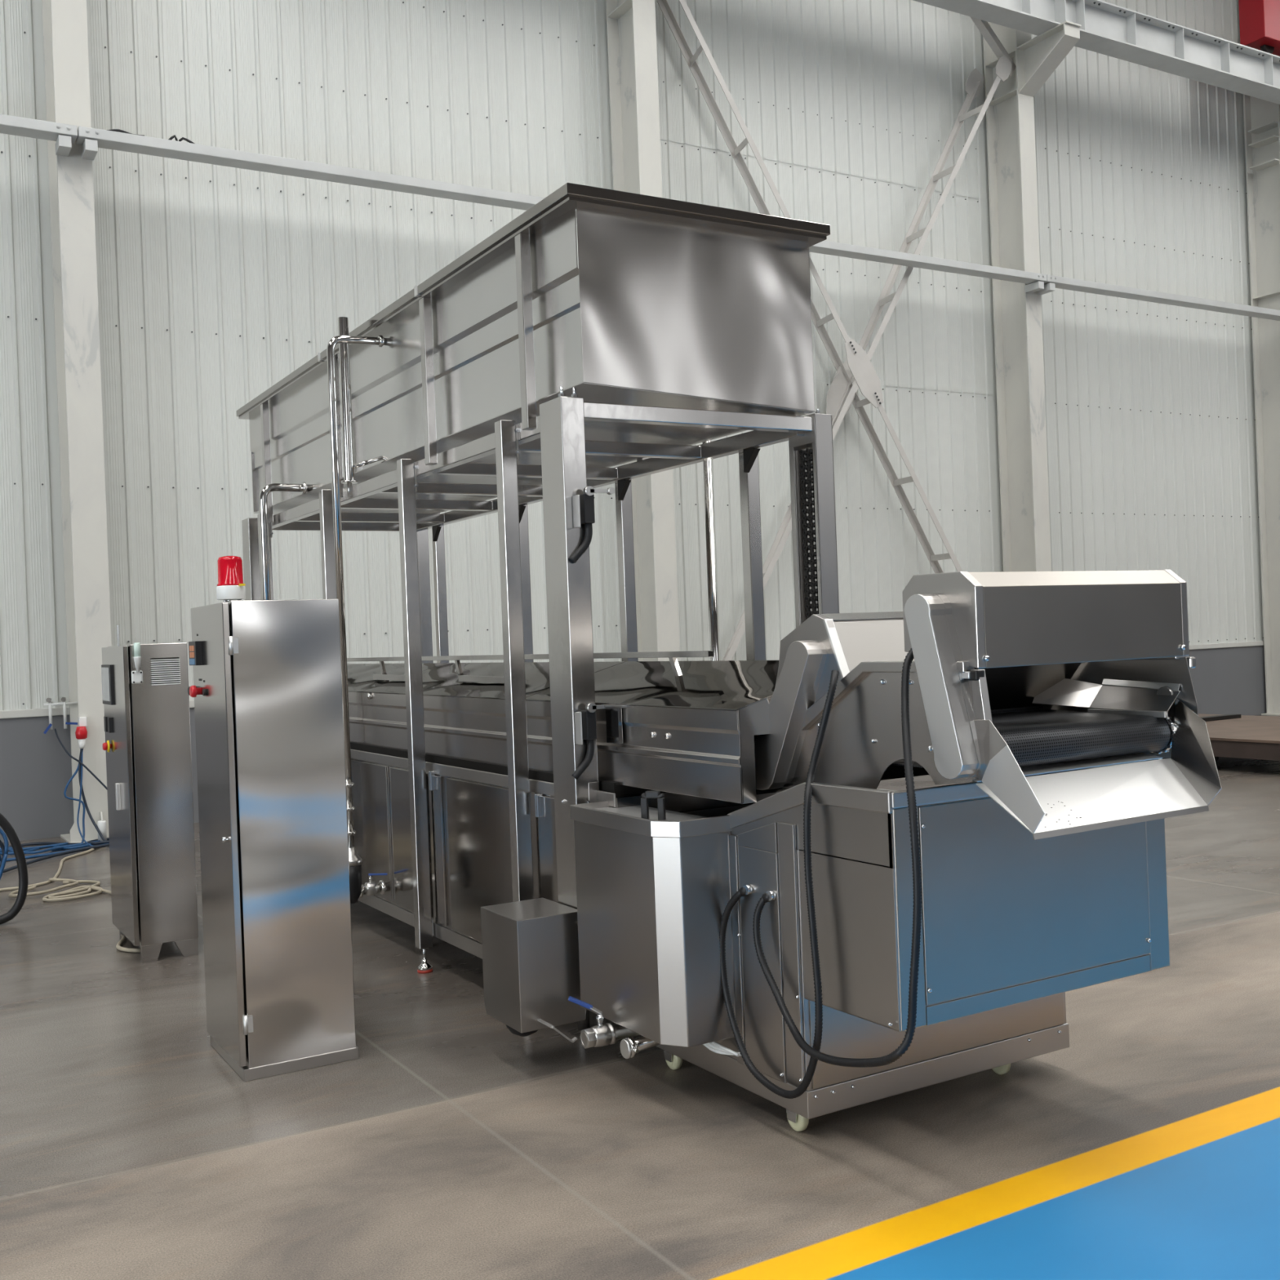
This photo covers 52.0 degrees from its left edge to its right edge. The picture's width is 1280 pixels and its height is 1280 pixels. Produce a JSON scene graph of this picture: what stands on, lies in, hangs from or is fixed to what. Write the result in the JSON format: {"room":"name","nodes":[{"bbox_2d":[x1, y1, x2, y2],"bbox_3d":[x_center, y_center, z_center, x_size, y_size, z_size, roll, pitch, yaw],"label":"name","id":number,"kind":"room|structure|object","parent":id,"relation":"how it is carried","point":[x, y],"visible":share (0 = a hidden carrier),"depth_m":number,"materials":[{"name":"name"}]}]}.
{"room":"factory floor","nodes":[
{"label":"factory floor","id":0,"kind":"room"},
{"bbox_2d":[0,0,1263,711],"bbox_3d":[0.919,-5.299,15.775,46.000,11.330,0.092,-2,0,-31],"label":"wall","id":1,"kind":"structure","parent":0,"point":[216,283],"depth_m":14.94,"materials":[{"name":"white metal"}]},
{"bbox_2d":[0,640,1263,719],"bbox_3d":[1.147,0.397,15.770,46.000,0.070,0.105,-2,0,-31],"label":"trim","id":2,"kind":"structure","parent":1,"relation":"attached to","point":[55,711],"depth_m":11.91,"materials":[{"name":"white paint"}]},
{"bbox_2d":[0,645,1266,842],"bbox_3d":[1.099,0.984,15.889,46.000,1.100,0.330,-2,0,-31],"label":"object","id":3,"kind":"structure","parent":1,"relation":"attached to","point":[36,770],"depth_m":11.92,"materials":[{"name":"grey paint"}]},
{"bbox_2d":[0,715,1279,1279],"bbox_3d":[7.984,1.388,4.283,46.000,0.200,27.300,-2,0,-31],"label":"floor","id":4,"kind":"structure","parent":0,"point":[456,1144],"depth_m":4.21,"materials":[{"name":"concrete"}]},
{"bbox_2d":[0,813,28,924],"bbox_3d":[-4.090,1.363,7.882,0.754,0.767,0.232,-2,0,-31],"label":"wheel","id":5,"kind":"object","parent":4,"relation":"on","point":[17,848],"visible":1,"depth_m":8.04,"materials":[{"name":"rubber"}]},
{"bbox_2d":[8,877,78,897],"bbox_3d":[-4.122,1.719,9.139,0.311,0.022,0.629,-2,0,5],"label":"cord","id":6,"kind":"object","parent":4,"relation":"on","point":[11,895],"visible":0.94,"depth_m":9.08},
{"bbox_2d":[0,843,94,854],"bbox_3d":[-5.222,1.764,11.002,1.315,0.024,0.439,-2,0,-31],"label":"cable","id":7,"kind":"object","parent":4,"relation":"on","point":[85,845],"visible":0.61,"depth_m":11.04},
{"bbox_2d":[0,848,97,891],"bbox_3d":[-4.423,1.743,10.125,0.375,0.022,2.311,-2,0,0],"label":"cord","id":8,"kind":"object","parent":4,"relation":"on","point":[63,860],"visible":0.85,"depth_m":9.71,"materials":[{"name":"beige rubber"}]},
{"bbox_2d":[0,841,100,847],"bbox_3d":[-5.354,1.772,11.162,1.818,0.026,0.369,-2,0,-24],"label":"cable","id":9,"kind":"object","parent":4,"relation":"on","point":[41,842],"visible":0.43,"depth_m":11.36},
{"bbox_2d":[8,840,100,853],"bbox_3d":[-4.884,1.742,11.085,0.762,0.024,0.317,-2,0,-44],"label":"cable","id":10,"kind":"object","parent":4,"relation":"on","point":[64,844],"visible":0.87,"depth_m":11.04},
{"bbox_2d":[2,843,109,873],"bbox_3d":[-4.704,1.740,10.410,0.188,0.026,1.809,-2,0,16],"label":"cable","id":11,"kind":"object","parent":4,"relation":"on","point":[37,860],"visible":0.74,"depth_m":10.65,"materials":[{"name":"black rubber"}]},
{"bbox_2d":[6,843,106,861],"bbox_3d":[-5.042,1.765,10.672,1.715,0.024,0.165,-2,0,-44],"label":"cable","id":12,"kind":"object","parent":4,"relation":"on","point":[51,853],"visible":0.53,"depth_m":10.70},
{"bbox_2d":[51,749,84,851],"bbox_3d":[-4.879,1.353,11.187,0.159,0.848,0.387,-2,0,37],"label":"power cable","id":13,"kind":"object","parent":4,"relation":"on","point":[77,767],"visible":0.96,"depth_m":11.27,"materials":[{"name":"blue rubber"}]},
{"bbox_2d":[41,0,111,843],"bbox_3d":[-5.077,-4.477,11.698,0.520,12.500,0.740,-2,0,-31],"label":"steel column","id":14,"kind":"structure","parent":4,"relation":"on","point":[64,22],"depth_m":11.51,"materials":[{"name":"white metal"}]},
{"bbox_2d":[0,114,77,156],"bbox_3d":[-7.506,-4.218,9.833,6.085,0.195,0.259,-2,0,-31],"label":"tie beam","id":15,"kind":"structure","parent":14,"relation":"attached to","point":[64,135],"depth_m":11.19,"materials":[{"name":"white metal"}]},
{"bbox_2d":[43,697,77,733],"bbox_3d":[-5.228,0.677,11.846,0.298,0.322,0.052,-2,0,-31],"label":"pipe manifold","id":16,"kind":"object","parent":14,"relation":"attached to","point":[63,700],"visible":0.95,"depth_m":11.85,"materials":[{"name":"white plastic"}]},
{"bbox_2d":[54,728,106,789],"bbox_3d":[-4.924,1.131,11.474,0.871,0.693,0.278,-2,0,29],"label":"power cable","id":17,"kind":"object","parent":14,"relation":"attached to","point":[55,731],"visible":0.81,"depth_m":11.36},
{"bbox_2d":[75,716,87,748],"bbox_3d":[-4.840,0.803,11.378,0.105,0.270,0.139,-2,0,-31],"label":"power socket","id":18,"kind":"object","parent":14,"relation":"attached to","point":[81,732],"visible":1,"depth_m":11.34,"materials":[{"name":"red plastic"}]},
{"bbox_2d":[76,751,93,846],"bbox_3d":[-4.682,1.343,11.216,0.372,0.842,0.161,-2,0,26],"label":"power cable","id":19,"kind":"object","parent":18,"relation":"attached to","point":[81,784],"visible":0.87,"depth_m":11.26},
{"bbox_2d":[78,748,106,840],"bbox_3d":[-4.632,1.341,11.301,0.419,0.844,0.082,-2,0,9],"label":"power cable","id":20,"kind":"object","parent":18,"relation":"attached to","point":[103,838],"visible":0.83,"depth_m":11.32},
{"bbox_2d":[75,125,576,217],"bbox_3d":[-2.339,-4.421,12.891,5.910,0.195,0.259,-2,0,-31],"label":"tie beam","id":21,"kind":"structure","parent":14,"relation":"attached to","point":[91,139],"depth_m":12.27,"materials":[{"name":"white metal"}]},
{"bbox_2d":[106,128,144,136],"bbox_3d":[-4.519,-4.453,11.534,0.318,0.044,0.053,-2,0,-31],"label":"scrap","id":22,"kind":"object","parent":21,"relation":"on","point":[112,130],"visible":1,"depth_m":11.50,"materials":[{"name":"black rubber"}]},
{"bbox_2d":[168,134,195,143],"bbox_3d":[-4.112,-4.481,11.774,0.233,0.066,0.051,-2,0,-31],"label":"scrap","id":23,"kind":"object","parent":21,"relation":"on","point":[174,135],"visible":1,"depth_m":11.76,"materials":[{"name":"black rubber"}]},
{"bbox_2d":[42,880,140,952],"bbox_3d":[-3.418,1.706,8.227,0.442,0.022,2.679,-2,0,-31],"label":"cord","id":24,"kind":"object","parent":4,"relation":"on","point":[58,896],"visible":0.66,"depth_m":8.87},
{"bbox_2d":[86,837,109,844],"bbox_3d":[-4.535,1.725,11.305,0.416,0.026,0.246,-2,0,-13],"label":"cable","id":25,"kind":"object","parent":4,"relation":"on","point":[91,842],"visible":0.42,"depth_m":11.18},
{"bbox_2d":[97,820,106,841],"bbox_3d":[-4.639,1.649,11.327,0.072,0.180,0.072,-2,0,-31],"label":"pipe stub","id":26,"kind":"object","parent":4,"relation":"on","point":[101,824],"visible":0.82,"depth_m":11.30,"materials":[{"name":"plastic"}]},
{"bbox_2d":[101,625,198,963],"bbox_3d":[-2.714,0.806,7.206,0.363,1.775,0.764,-2,0,-31],"label":"tall cabinet","id":27,"kind":"object","parent":4,"relation":"on","point":[147,746],"visible":1,"depth_m":6.94,"materials":[{"name":"metal"}]},
{"bbox_2d":[103,715,107,732],"bbox_3d":[-2.988,0.471,7.356,0.016,0.085,0.060,-2,0,-31],"label":"rocker switch","id":28,"kind":"object","parent":27,"relation":"attached to","point":[105,722],"depth_m":7.33,"materials":[{"name":"black plastic"}]},
{"bbox_2d":[106,716,112,733],"bbox_3d":[-2.927,0.469,7.252,0.016,0.085,0.060,-2,0,-31],"label":"rocker switch","id":29,"kind":"object","parent":27,"relation":"attached to","point":[109,719],"depth_m":7.23,"materials":[{"name":"black plastic"}]},
{"bbox_2d":[133,656,141,672],"bbox_3d":[-2.621,0.128,6.854,0.038,0.080,0.037,-2,0,-31],"label":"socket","id":30,"kind":"object","parent":27,"relation":"attached to","point":[137,660],"depth_m":6.85,"materials":[{"name":"white plastic"}]},
{"bbox_2d":[150,657,180,685],"bbox_3d":[-2.507,0.166,6.941,0.146,0.144,0.018,-2,0,-31],"label":"vent","id":31,"kind":"object","parent":27,"relation":"attached to","point":[164,671],"depth_m":6.94,"materials":[{"name":"white plastic"}]},
{"bbox_2d":[187,555,359,1081],"bbox_3d":[-1.489,0.661,5.241,0.494,1.976,0.569,-2,0,-31],"label":"tall cabinet","id":32,"kind":"object","parent":4,"relation":"on","point":[266,690],"visible":1,"depth_m":5.02,"materials":[{"name":"metal"}]},
{"bbox_2d":[241,386,839,1042],"bbox_3d":[-1.006,0.347,7.230,1.580,2.560,4.998,-2,0,-31],"label":"support frame","id":33,"kind":"object","parent":4,"relation":"on","point":[531,962],"visible":0.56,"depth_m":5.48,"materials":[{"name":"metal"}]},
{"bbox_2d":[235,182,830,523],"bbox_3d":[-0.993,-1.243,7.289,1.233,0.838,4.988,-2,0,-31],"label":"tank","id":34,"kind":"object","parent":33,"relation":"on","point":[668,303],"visible":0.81,"depth_m":5.38,"materials":[{"name":"metal"}]},
{"bbox_2d":[258,482,312,599],"bbox_3d":[-2.085,0.341,7.913,0.322,2.594,0.086,-2,0,-31],"label":"drain pipe","id":35,"kind":"object","parent":34,"relation":"attached to","point":[303,487],"visible":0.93,"depth_m":7.83,"materials":[{"name":"metal"}]},
{"bbox_2d":[326,335,386,903],"bbox_3d":[-1.389,-0.119,6.635,0.352,2.863,0.110,-2,0,-31],"label":"pipe","id":36,"kind":"object","parent":34,"relation":"attached to","point":[355,860],"visible":0.76,"depth_m":6.56,"materials":[{"name":"metal"}]},
{"bbox_2d":[337,316,382,496],"bbox_3d":[-1.461,-1.212,6.853,0.230,0.923,0.084,-2,0,-31],"label":"pipe","id":37,"kind":"object","parent":34,"relation":"attached to","point":[343,322],"visible":1,"depth_m":6.79,"materials":[{"name":"metal"}]},
{"bbox_2d":[571,702,605,779],"bbox_3d":[-0.171,0.380,4.960,0.185,0.287,0.070,-2,0,-31],"label":"switch","id":38,"kind":"object","parent":33,"relation":"attached to","point":[584,722],"depth_m":4.95,"materials":[{"name":"plastic"}]},
{"bbox_2d":[569,485,614,563],"bbox_3d":[-0.183,-0.435,4.970,0.175,0.287,0.070,-2,0,-31],"label":"switch","id":39,"kind":"object","parent":33,"relation":"attached to","point":[582,516],"depth_m":4.96,"materials":[{"name":"plastic"}]},
{"bbox_2d":[350,742,776,1031],"bbox_3d":[-0.842,1.092,7.246,1.145,1.060,4.870,-2,0,-31],"label":"machine","id":40,"kind":"object","parent":4,"relation":"on","point":[468,802],"visible":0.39,"depth_m":6.19,"materials":[{"name":"metal"}]},
{"bbox_2d":[359,873,390,897],"bbox_3d":[-1.509,1.302,6.913,0.394,0.120,0.094,-2,0,-31],"label":"valve","id":41,"kind":"object","parent":40,"relation":"attached to","point":[371,888],"visible":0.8,"depth_m":6.96,"materials":[{"name":"metal"}]},
{"bbox_2d":[346,650,928,804],"bbox_3d":[-0.671,0.318,6.910,1.070,0.490,5.610,-2,0,-31],"label":"trough","id":42,"kind":"object","parent":40,"relation":"on","point":[691,728],"visible":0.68,"depth_m":5.07,"materials":[{"name":"metal"}]},
{"bbox_2d":[569,791,735,1047],"bbox_3d":[0.036,0.931,4.623,0.264,0.822,0.665,-2,0,-31],"label":"tank","id":43,"kind":"object","parent":40,"relation":"attached to","point":[653,885],"visible":0.98,"depth_m":4.39,"materials":[{"name":"metal"}]},
{"bbox_2d":[568,995,639,1048],"bbox_3d":[-0.119,1.342,4.660,0.261,0.176,0.107,-2,0,-31],"label":"valve","id":44,"kind":"object","parent":43,"relation":"attached to","point":[602,1034],"visible":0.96,"depth_m":4.62,"materials":[{"name":"metal"}]},
{"bbox_2d":[605,0,679,661],"bbox_3d":[0.015,-4.677,14.711,0.520,12.500,0.740,-2,0,-31],"label":"steel column","id":45,"kind":"structure","parent":4,"relation":"on","point":[631,28],"depth_m":14.58,"materials":[{"name":"white metal"}]},
{"bbox_2d":[656,0,962,573],"bbox_3d":[2.612,-3.303,16.217,5.609,9.089,0.528,-2,0,-31],"label":"brace","id":46,"kind":"object","parent":45,"relation":"attached to","point":[859,362],"visible":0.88,"depth_m":15.95,"materials":[{"name":"paint"}]},
{"bbox_2d":[808,240,1047,293],"bbox_3d":[2.761,-4.622,15.910,5.930,0.195,0.259,-2,0,-31],"label":"tie beam","id":47,"kind":"structure","parent":45,"relation":"attached to","point":[1035,281],"depth_m":16.34,"materials":[{"name":"white metal"}]},
{"bbox_2d":[702,440,719,660],"bbox_3d":[0.307,0.268,6.496,0.212,2.620,0.045,-2,0,-31],"label":"riser pipe","id":48,"kind":"object","parent":4,"relation":"on","point":[707,465],"visible":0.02,"depth_m":6.52,"materials":[{"name":"metal"}]},
{"bbox_2d":[655,758,1169,1131],"bbox_3d":[0.861,0.991,4.592,1.227,1.139,1.414,-2,0,-31],"label":"housing","id":49,"kind":"object","parent":4,"relation":"on","point":[1013,922],"visible":0.82,"depth_m":4.07,"materials":[{"name":"metal"}]},
{"bbox_2d":[620,1036,659,1058],"bbox_3d":[0.070,1.409,4.615,0.280,0.077,0.086,-2,0,-31],"label":"drain","id":50,"kind":"object","parent":49,"relation":"attached to","point":[629,1046],"visible":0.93,"depth_m":4.55,"materials":[{"name":"metal"}]},
{"bbox_2d":[719,669,839,1098],"bbox_3d":[0.464,0.765,4.209,0.187,1.335,0.537,-2,0,-31],"label":"hose","id":51,"kind":"object","parent":49,"relation":"attached to","point":[811,1069],"visible":1,"depth_m":4.04,"materials":[{"name":"black rubber"}]},
{"bbox_2d":[752,648,921,1067],"bbox_3d":[0.601,0.633,3.913,0.243,1.206,0.796,-2,0,-31],"label":"hose","id":52,"kind":"object","parent":49,"relation":"attached to","point":[895,1055],"visible":0.98,"depth_m":3.63,"materials":[{"name":"black rubber"}]},
{"bbox_2d":[754,569,1222,839],"bbox_3d":[1.094,0.176,4.140,1.003,0.752,1.246,-2,0,-31],"label":"conveyor","id":53,"kind":"object","parent":49,"relation":"on","point":[1015,676],"visible":0.99,"depth_m":3.89,"materials":[{"name":"metal"}]},
{"bbox_2d":[968,569,1182,668],"bbox_3d":[1.231,-0.069,3.952,0.834,0.270,0.296,-2,0,-31],"label":"hood","id":54,"kind":"object","parent":53,"relation":"attached to","point":[1027,618],"depth_m":3.81,"materials":[{"name":"silver metal"}]},
{"bbox_2d":[982,20,1081,571],"bbox_3d":[5.302,-4.885,17.434,0.520,12.500,1.440,-2,0,-31],"label":"steel column","id":55,"kind":"structure","parent":4,"relation":"on","point":[1010,113],"depth_m":17.74,"materials":[{"name":"white metal"}]},
{"bbox_2d":[722,54,1011,660],"bbox_3d":[2.653,-3.389,16.260,5.365,8.518,0.499,-2,0,-31],"label":"brace","id":56,"kind":"object","parent":55,"relation":"attached to","point":[840,395],"visible":0.72,"depth_m":16.70,"materials":[{"name":"paint"}]},
{"bbox_2d":[969,16,1015,76],"bbox_3d":[4.473,-7.952,17.090,0.100,0.894,1.526,-2,0,45],"label":"strut","id":57,"kind":"object","parent":55,"relation":"attached to","point":[983,26],"visible":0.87,"depth_m":17.20,"materials":[{"name":"paint"}]},
{"bbox_2d":[912,0,1279,104],"bbox_3d":[9.173,-8.339,19.307,28.000,0.580,0.360,-2,0,-31],"label":"girder","id":58,"kind":"object","parent":55,"relation":"on","point":[1107,28],"visible":0.99,"depth_m":17.91,"materials":[{"name":"grey metal"}]},
{"bbox_2d":[1238,0,1279,56],"bbox_3d":[9.980,-9.191,19.802,2.450,1.060,0.400,-2,0,-31],"label":"truck","id":59,"kind":"object","parent":58,"relation":"on","point":[1259,20],"visible":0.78,"depth_m":19.16,"materials":[{"name":"red paint"}]},
{"bbox_2d":[1036,274,1279,320],"bbox_3d":[7.769,-4.819,18.873,5.695,0.195,0.259,-2,0,-31],"label":"tie beam","id":60,"kind":"structure","parent":55,"relation":"attached to","point":[1052,282],"depth_m":18.48,"materials":[{"name":"white metal"}]},
{"bbox_2d":[1198,713,1279,768],"bbox_3d":[7.980,1.099,12.767,2.850,0.350,7.900,-2,0,-31],"label":"platform","id":61,"kind":"object","parent":4,"relation":"on","point":[1248,736],"visible":0.3,"depth_m":13.51,"materials":[{"name":"wood"}]},
{"bbox_2d":[1200,714,1240,721],"bbox_3d":[6.767,0.944,15.690,1.150,0.045,0.120,-2,0,-31],"label":"plank","id":62,"kind":"object","parent":61,"relation":"on","point":[1224,717],"visible":0.57,"depth_m":15.76,"materials":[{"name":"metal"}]},
{"bbox_2d":[1243,93,1279,715],"bbox_3d":[10.026,-5.071,20.637,0.520,12.500,0.740,-2,0,-31],"label":"steel column","id":63,"kind":"structure","parent":4,"relation":"on","point":[1261,117],"depth_m":20.84,"materials":[{"name":"white metal"}]},
{"bbox_3d":[-4.400,1.381,8.547,0.400,0.750,0.160,-2,0,-31],"label":"stand","id":64,"kind":"object","parent":4,"relation":"on","visible":0},
{"bbox_2d":[0,840,4,867],"bbox_3d":[-4.345,1.452,8.537,0.415,0.528,0.084,-2,0,-31],"label":"coiled cable","id":65,"kind":"object","parent":64,"relation":"hanging from","point":[2,845],"visible":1,"depth_m":8.65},
{"bbox_2d":[0,828,8,879],"bbox_3d":[-4.327,1.449,8.507,0.439,0.564,0.084,-2,0,-31],"label":"coiled cable","id":66,"kind":"object","parent":64,"relation":"hanging from","point":[2,833],"visible":1,"depth_m":8.61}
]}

